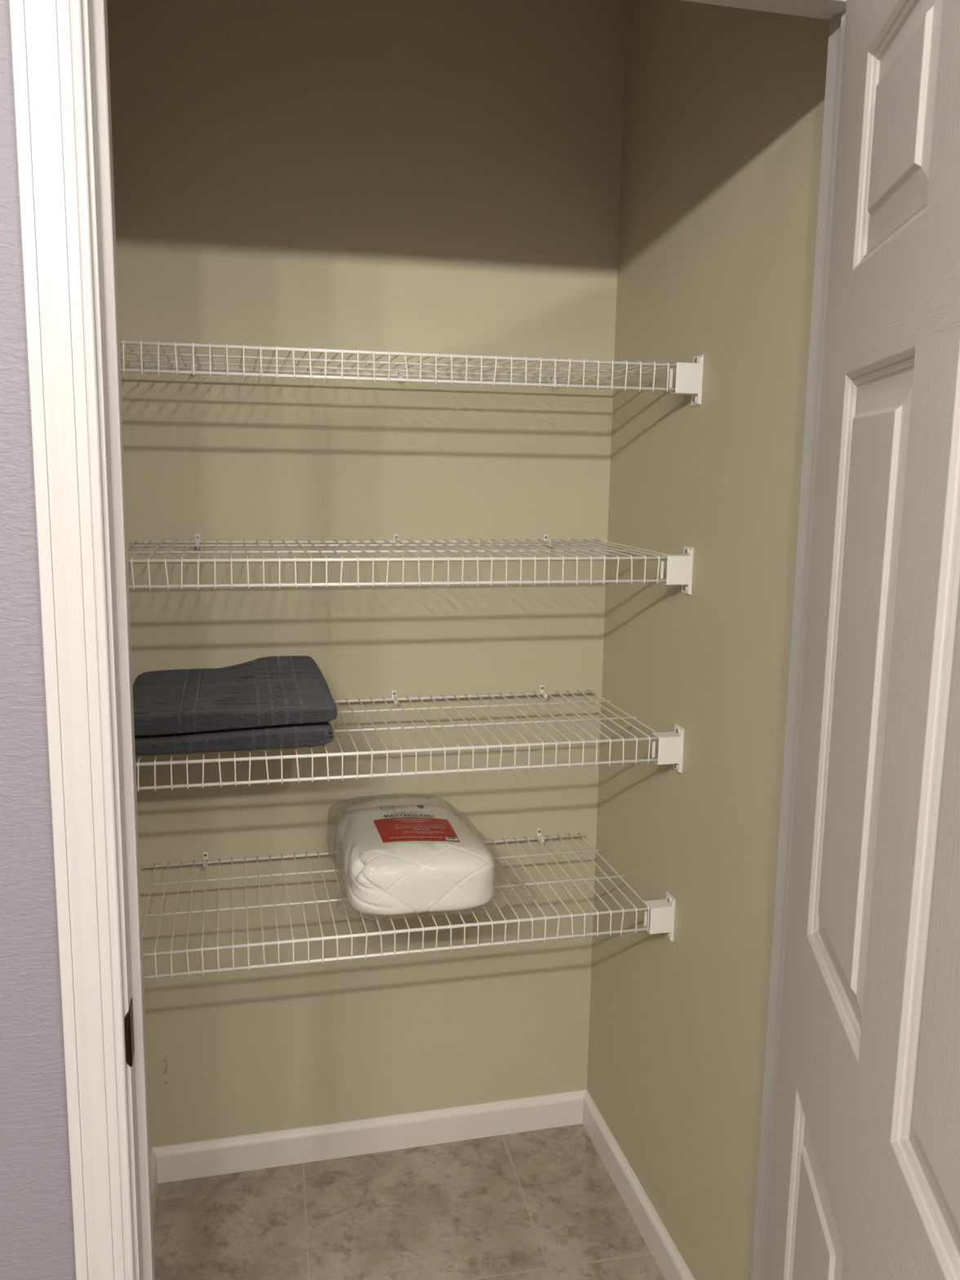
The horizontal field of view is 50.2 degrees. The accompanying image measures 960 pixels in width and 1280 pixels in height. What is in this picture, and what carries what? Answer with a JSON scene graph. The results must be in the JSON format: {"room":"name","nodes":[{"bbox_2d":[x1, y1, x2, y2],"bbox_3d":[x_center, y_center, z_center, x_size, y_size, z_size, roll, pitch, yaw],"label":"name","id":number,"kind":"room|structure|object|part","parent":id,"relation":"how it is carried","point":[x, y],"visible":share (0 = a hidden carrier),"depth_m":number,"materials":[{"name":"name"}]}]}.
{"room":"linen closet","nodes":[
{"label":"linen closet","id":0,"kind":"room"},
{"bbox_2d":[0,0,76,1279],"bbox_3d":[-0.180,0.104,1.179,4.000,2.500,0.113,-1,10,-14],"label":"wall","id":1,"kind":"structure","parent":0,"point":[37,1234],"depth_m":1.07,"materials":[{"name":"grey paint"}]},
{"bbox_2d":[8,0,135,1279],"bbox_3d":[-0.415,0.292,1.087,0.069,2.154,0.015,-1,10,-14],"label":"trim","id":2,"kind":"structure","parent":1,"relation":"attached to","point":[47,36],"depth_m":1.03,"materials":[{"name":"white paint"}]},
{"bbox_2d":[82,0,155,1279],"bbox_3d":[-0.400,0.303,1.161,0.037,2.107,0.114,-1,10,-14],"label":"trim","id":3,"kind":"structure","parent":1,"relation":"attached to","point":[95,11],"depth_m":1.08,"materials":[{"name":"white paint"}]},
{"bbox_2d":[124,997,134,1066],"bbox_3d":[-0.393,0.436,1.142,0.011,0.066,0.034,-1,10,-14],"label":"strike plate","id":4,"kind":"object","parent":3,"relation":"attached to","point":[129,1024],"visible":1,"depth_m":1.13,"materials":[{"name":"brown metal"}]},
{"bbox_3d":[-0.389,0.437,1.144,0.001,0.064,0.032,-1,10,-14],"label":"plate","id":5,"kind":"part","parent":4,"relation":"part of","materials":[{"name":"brown metal"}]},
{"bbox_2d":[681,0,846,19],"bbox_3d":[0.032,-0.731,1.084,0.842,0.028,0.114,-1,10,-14],"label":"trim","id":6,"kind":"structure","parent":1,"relation":"attached to","point":[820,9],"depth_m":1.19,"materials":[{"name":"grey paint"}]},
{"bbox_2d":[751,10,845,1279],"bbox_3d":[0.428,0.283,1.360,0.044,2.107,0.114,-1,10,-14],"label":"trim","id":7,"kind":"structure","parent":1,"relation":"attached to","point":[837,24],"depth_m":1.33,"materials":[{"name":"grey paint"}]},
{"bbox_2d":[763,0,959,1279],"bbox_3d":[0.329,0.373,0.894,0.183,2.061,0.845,1,10,3],"label":"door","id":8,"kind":"structure","parent":1,"relation":"in","point":[864,1178],"depth_m":0.90,"materials":[{"name":"white paint"},{"name":"wood"}]},
{"bbox_2d":[106,0,627,1147],"bbox_3d":[-0.222,-0.071,2.193,1.200,2.500,0.100,-1,10,-14],"label":"wall","id":9,"kind":"structure","parent":0,"point":[427,176],"depth_m":2.10,"materials":[{"name":"beige paint"}]},
{"bbox_2d":[195,533,199,548],"bbox_3d":[-0.556,-0.194,2.021,0.010,0.026,0.031,-1,10,-14],"label":"clip","id":10,"kind":"object","parent":9,"relation":"attached to","point":[197,535],"visible":0.75,"depth_m":2.03,"materials":[{"name":"white plastic"}]},
{"bbox_3d":[-0.557,-0.198,2.023,0.010,0.020,0.025,-1,10,-14],"label":"clip plate","id":11,"kind":"part","parent":10,"relation":"part of","materials":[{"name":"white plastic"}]},
{"bbox_2d":[203,852,208,869],"bbox_3d":[-0.571,0.459,2.132,0.010,0.026,0.031,-1,10,-14],"label":"clip","id":12,"kind":"object","parent":9,"relation":"attached to","point":[205,854],"visible":0.93,"depth_m":2.14,"materials":[{"name":"white plastic"}]},
{"bbox_3d":[-0.572,0.455,2.135,0.010,0.020,0.025,-1,10,-14],"label":"clip plate","id":13,"kind":"part","parent":12,"relation":"part of","materials":[{"name":"white plastic"}]},
{"bbox_2d":[150,1089,586,1183],"bbox_3d":[-0.229,1.131,2.345,1.000,0.080,0.013,-1,10,-14],"label":"baseboard","id":14,"kind":"structure","parent":9,"relation":"attached to","point":[221,1156],"depth_m":2.33,"materials":[{"name":"white paint"}]},
{"bbox_2d":[391,690,398,705],"bbox_3d":[-0.179,0.122,2.169,0.010,0.026,0.031,-1,10,-14],"label":"clip","id":15,"kind":"object","parent":9,"relation":"attached to","point":[393,692],"visible":0.82,"depth_m":2.18,"materials":[{"name":"white plastic"}]},
{"bbox_3d":[-0.180,0.119,2.172,0.010,0.020,0.025,-1,10,-14],"label":"clip plate","id":16,"kind":"part","parent":15,"relation":"part of","materials":[{"name":"white plastic"}]},
{"bbox_2d":[140,832,650,979],"bbox_3d":[-0.167,0.504,2.023,0.980,0.050,0.408,-1,10,-14],"label":"wire shelf","id":17,"kind":"object","parent":9,"relation":"attached to","point":[366,934],"visible":0.91,"depth_m":1.90,"materials":[{"name":"white metal"}]},
{"bbox_3d":[-0.226,0.453,2.207,0.954,0.005,0.005,-1,10,-14],"label":"rod","id":18,"kind":"part","parent":17,"relation":"part of","materials":[{"name":"white plastic"}]},
{"bbox_3d":[-0.204,0.468,2.113,0.953,0.004,0.004,-1,10,-14],"label":"rod","id":19,"kind":"part","parent":17,"relation":"part of","materials":[{"name":"white plastic"}]},
{"bbox_3d":[-0.170,0.492,1.975,0.953,0.004,0.004,-1,10,-14],"label":"rod","id":20,"kind":"part","parent":17,"relation":"part of","materials":[{"name":"white plastic"}]},
{"bbox_3d":[-0.121,0.558,1.837,0.980,0.006,0.006,-1,10,-14],"label":"rod","id":21,"kind":"part","parent":17,"relation":"part of","materials":[{"name":"white plastic"}]},
{"bbox_3d":[-0.120,0.518,1.829,0.980,0.006,0.006,-1,10,-14],"label":"rod","id":22,"kind":"part","parent":17,"relation":"part of","materials":[{"name":"white plastic"}]},
{"bbox_2d":[336,797,495,915],"bbox_3d":[-0.108,0.409,2.036,0.382,0.134,0.397,-1,10,-14],"label":"pad","id":23,"kind":"object","parent":17,"relation":"on","point":[397,855],"visible":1,"depth_m":1.89,"materials":[{"name":"white fabric"}]},
{"bbox_2d":[393,533,399,546],"bbox_3d":[-0.171,-0.204,2.114,0.010,0.026,0.031,-1,10,-14],"label":"clip","id":24,"kind":"object","parent":9,"relation":"attached to","point":[395,535],"visible":0.61,"depth_m":2.12,"materials":[{"name":"white plastic"}]},
{"bbox_3d":[-0.171,-0.207,2.116,0.010,0.020,0.025,-1,10,-14],"label":"clip plate","id":25,"kind":"part","parent":24,"relation":"part of","materials":[{"name":"white plastic"}]},
{"bbox_2d":[120,339,676,391],"bbox_3d":[-0.151,-0.476,1.854,0.980,0.050,0.408,-1,10,-14],"label":"wire shelf","id":26,"kind":"object","parent":9,"relation":"attached to","point":[554,360],"visible":0.98,"depth_m":1.73,"materials":[{"name":"white metal"}]},
{"bbox_3d":[-0.200,-0.528,2.040,0.974,0.005,0.005,-1,10,-14],"label":"rod","id":27,"kind":"part","parent":26,"relation":"part of","materials":[{"name":"white plastic"}]},
{"bbox_3d":[-0.177,-0.513,1.947,0.973,0.004,0.004,-1,10,-14],"label":"rod","id":28,"kind":"part","parent":26,"relation":"part of","materials":[{"name":"white plastic"}]},
{"bbox_3d":[-0.144,-0.488,1.808,0.973,0.004,0.004,-1,10,-14],"label":"rod","id":29,"kind":"part","parent":26,"relation":"part of","materials":[{"name":"white plastic"}]},
{"bbox_3d":[-0.104,-0.422,1.667,0.980,0.006,0.006,-1,10,-14],"label":"rod","id":30,"kind":"part","parent":26,"relation":"part of","materials":[{"name":"white plastic"}]},
{"bbox_3d":[-0.104,-0.462,1.661,0.980,0.006,0.006,-1,10,-14],"label":"rod","id":31,"kind":"part","parent":26,"relation":"part of","materials":[{"name":"white plastic"}]},
{"bbox_2d":[127,538,670,590],"bbox_3d":[-0.156,-0.149,1.911,0.980,0.050,0.408,-1,10,-14],"label":"wire shelf","id":32,"kind":"object","parent":9,"relation":"attached to","point":[576,543],"visible":0.98,"depth_m":1.79,"materials":[{"name":"white metal"}]},
{"bbox_3d":[-0.208,-0.201,2.096,0.969,0.005,0.005,-1,10,-14],"label":"rod","id":33,"kind":"part","parent":32,"relation":"part of","materials":[{"name":"white plastic"}]},
{"bbox_3d":[-0.185,-0.185,2.002,0.968,0.004,0.004,-1,10,-14],"label":"rod","id":34,"kind":"part","parent":32,"relation":"part of","materials":[{"name":"white plastic"}]},
{"bbox_3d":[-0.151,-0.161,1.864,0.968,0.004,0.004,-1,10,-14],"label":"rod","id":35,"kind":"part","parent":32,"relation":"part of","materials":[{"name":"white plastic"}]},
{"bbox_3d":[-0.110,-0.095,1.724,0.980,0.006,0.006,-1,10,-14],"label":"rod","id":36,"kind":"part","parent":32,"relation":"part of","materials":[{"name":"white plastic"}]},
{"bbox_3d":[-0.109,-0.135,1.717,0.980,0.006,0.006,-1,10,-14],"label":"rod","id":37,"kind":"part","parent":32,"relation":"part of","materials":[{"name":"white plastic"}]},
{"bbox_2d":[135,688,662,791],"bbox_3d":[-0.162,0.177,1.967,0.980,0.050,0.408,-1,10,-14],"label":"wire shelf","id":38,"kind":"object","parent":9,"relation":"attached to","point":[430,749],"visible":0.93,"depth_m":1.84,"materials":[{"name":"white metal"}]},
{"bbox_2d":[134,721,333,755],"bbox_3d":[-0.457,0.140,1.882,0.344,0.041,0.368,-1,10,-14],"label":"folded towel","id":39,"kind":"object","parent":38,"relation":"on","point":[305,735],"visible":0.31,"depth_m":1.72,"materials":[{"name":"grey fabric"}]},
{"bbox_2d":[133,655,337,735],"bbox_3d":[-0.456,0.095,1.875,0.356,0.070,0.375,-1,10,-14],"label":"folded towel","id":40,"kind":"object","parent":39,"relation":"on","point":[287,690],"visible":0.94,"depth_m":1.78,"materials":[{"name":"grey fabric"}]},
{"bbox_3d":[-0.115,0.231,1.780,0.980,0.006,0.006,-1,10,-14],"label":"rod","id":41,"kind":"part","parent":38,"relation":"part of","materials":[{"name":"white plastic"}]},
{"bbox_3d":[-0.115,0.191,1.773,0.980,0.006,0.006,-1,10,-14],"label":"rod","id":42,"kind":"part","parent":38,"relation":"part of","materials":[{"name":"white plastic"}]},
{"bbox_3d":[-0.215,0.126,2.151,0.965,0.005,0.005,-1,10,-14],"label":"rod","id":43,"kind":"part","parent":38,"relation":"part of","materials":[{"name":"white plastic"}]},
{"bbox_3d":[-0.193,0.141,2.058,0.964,0.004,0.004,-1,10,-14],"label":"rod","id":44,"kind":"part","parent":38,"relation":"part of","materials":[{"name":"white plastic"}]},
{"bbox_3d":[-0.159,0.165,1.920,0.964,0.004,0.004,-1,10,-14],"label":"rod","id":45,"kind":"part","parent":38,"relation":"part of","materials":[{"name":"white plastic"}]},
{"bbox_2d":[395,371,402,377],"bbox_3d":[-0.162,-0.531,2.058,0.010,0.026,0.031,-1,10,-14],"label":"clip","id":46,"kind":"object","parent":9,"relation":"attached to","point":[400,373],"visible":0.49,"depth_m":2.04,"materials":[{"name":"white plastic"}]},
{"bbox_2d":[537,828,544,844],"bbox_3d":[0.137,0.441,2.303,0.010,0.026,0.031,-1,10,-14],"label":"clip","id":47,"kind":"object","parent":9,"relation":"attached to","point":[539,830],"visible":0.88,"depth_m":2.31,"materials":[{"name":"white plastic"}]},
{"bbox_3d":[0.136,0.438,2.305,0.010,0.020,0.025,-1,10,-14],"label":"clip plate","id":48,"kind":"part","parent":47,"relation":"part of","materials":[{"name":"white plastic"}]},
{"bbox_2d":[539,684,547,699],"bbox_3d":[0.140,0.115,2.246,0.010,0.026,0.031,-1,10,-14],"label":"clip","id":49,"kind":"object","parent":9,"relation":"attached to","point":[541,686],"visible":0.94,"depth_m":2.26,"materials":[{"name":"white plastic"}]},
{"bbox_3d":[0.139,0.111,2.248,0.010,0.020,0.025,-1,10,-14],"label":"clip plate","id":50,"kind":"part","parent":49,"relation":"part of","materials":[{"name":"white plastic"}]},
{"bbox_2d":[543,533,551,547],"bbox_3d":[0.145,-0.212,2.189,0.010,0.026,0.031,-1,10,-14],"label":"clip","id":51,"kind":"object","parent":9,"relation":"attached to","point":[545,536],"visible":0.66,"depth_m":2.20,"materials":[{"name":"white plastic"}]},
{"bbox_3d":[0.144,-0.215,2.192,0.010,0.020,0.025,-1,10,-14],"label":"clip plate","id":52,"kind":"part","parent":51,"relation":"part of","materials":[{"name":"white plastic"}]},
{"bbox_2d":[548,377,556,383],"bbox_3d":[0.151,-0.539,2.133,0.010,0.026,0.031,-1,10,-14],"label":"clip","id":53,"kind":"object","parent":9,"relation":"attached to","point":[550,378],"visible":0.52,"depth_m":2.14,"materials":[{"name":"white plastic"}]},
{"bbox_2d":[153,1123,665,1279],"bbox_3d":[-0.039,1.482,0.736,4.200,0.060,3.500,-1,10,-14],"label":"floor","id":54,"kind":"structure","parent":0,"point":[542,1204],"depth_m":2.14,"materials":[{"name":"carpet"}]},
{"bbox_2d":[586,0,829,1279],"bbox_3d":[0.430,0.001,1.841,0.100,2.500,0.903,-1,10,-14],"label":"wall","id":55,"kind":"structure","parent":0,"point":[723,117],"depth_m":1.79,"materials":[{"name":"beige paint"}]},
{"bbox_2d":[582,1089,694,1279],"bbox_3d":[0.355,1.194,2.033,0.013,0.080,0.900,-1,10,-14],"label":"baseboard","id":56,"kind":"structure","parent":55,"relation":"attached to","point":[668,1258],"depth_m":2.14,"materials":[{"name":"white paint"}]},
{"bbox_2d":[643,891,675,941],"bbox_3d":[0.338,0.528,1.951,0.052,0.084,0.038,-1,10,-14],"label":"bracket","id":57,"kind":"object","parent":55,"relation":"attached to","point":[662,911],"visible":1,"depth_m":1.94,"materials":[{"name":"white plastic"}]},
{"bbox_3d":[0.360,0.528,1.957,0.007,0.084,0.038,-1,10,-14],"label":"wall plate","id":58,"kind":"part","parent":57,"relation":"part of","materials":[{"name":"white plastic"}]},
{"bbox_2d":[651,724,684,773],"bbox_3d":[0.344,0.202,1.895,0.052,0.084,0.038,-1,10,-14],"label":"bracket","id":59,"kind":"object","parent":55,"relation":"attached to","point":[670,748],"visible":0.98,"depth_m":1.88,"materials":[{"name":"white plastic"}]},
{"bbox_3d":[0.366,0.201,1.900,0.007,0.084,0.038,-1,10,-14],"label":"wall plate","id":60,"kind":"part","parent":59,"relation":"part of","materials":[{"name":"white plastic"}]},
{"bbox_2d":[658,546,693,595],"bbox_3d":[0.349,-0.125,1.839,0.052,0.084,0.038,-1,10,-14],"label":"bracket","id":61,"kind":"object","parent":55,"relation":"attached to","point":[679,566],"visible":0.99,"depth_m":1.82,"materials":[{"name":"white plastic"}]},
{"bbox_3d":[0.371,-0.125,1.844,0.007,0.084,0.038,-1,10,-14],"label":"wall plate","id":62,"kind":"part","parent":61,"relation":"part of","materials":[{"name":"white plastic"}]},
{"bbox_2d":[667,354,703,405],"bbox_3d":[0.354,-0.452,1.782,0.052,0.084,0.038,-1,10,-14],"label":"bracket","id":63,"kind":"object","parent":55,"relation":"attached to","point":[689,375],"visible":0.99,"depth_m":1.77,"materials":[{"name":"white plastic"}]},
{"bbox_3d":[0.377,-0.453,1.788,0.007,0.084,0.038,-1,10,-14],"label":"wall plate","id":64,"kind":"part","parent":63,"relation":"part of","materials":[{"name":"white plastic"}]},
{"bbox_3d":[-0.639,0.027,1.584,0.100,2.500,0.903,-1,10,-14],"label":"wall","id":65,"kind":"structure","parent":0,"visible":0},
{"bbox_2d":[150,1148,157,1224],"bbox_3d":[-0.604,1.218,1.802,0.013,0.080,0.900,-1,10,-14],"label":"baseboard","id":66,"kind":"structure","parent":65,"relation":"attached to","point":[153,1157],"depth_m":2.17,"materials":[{"name":"white paint"}]}
]}

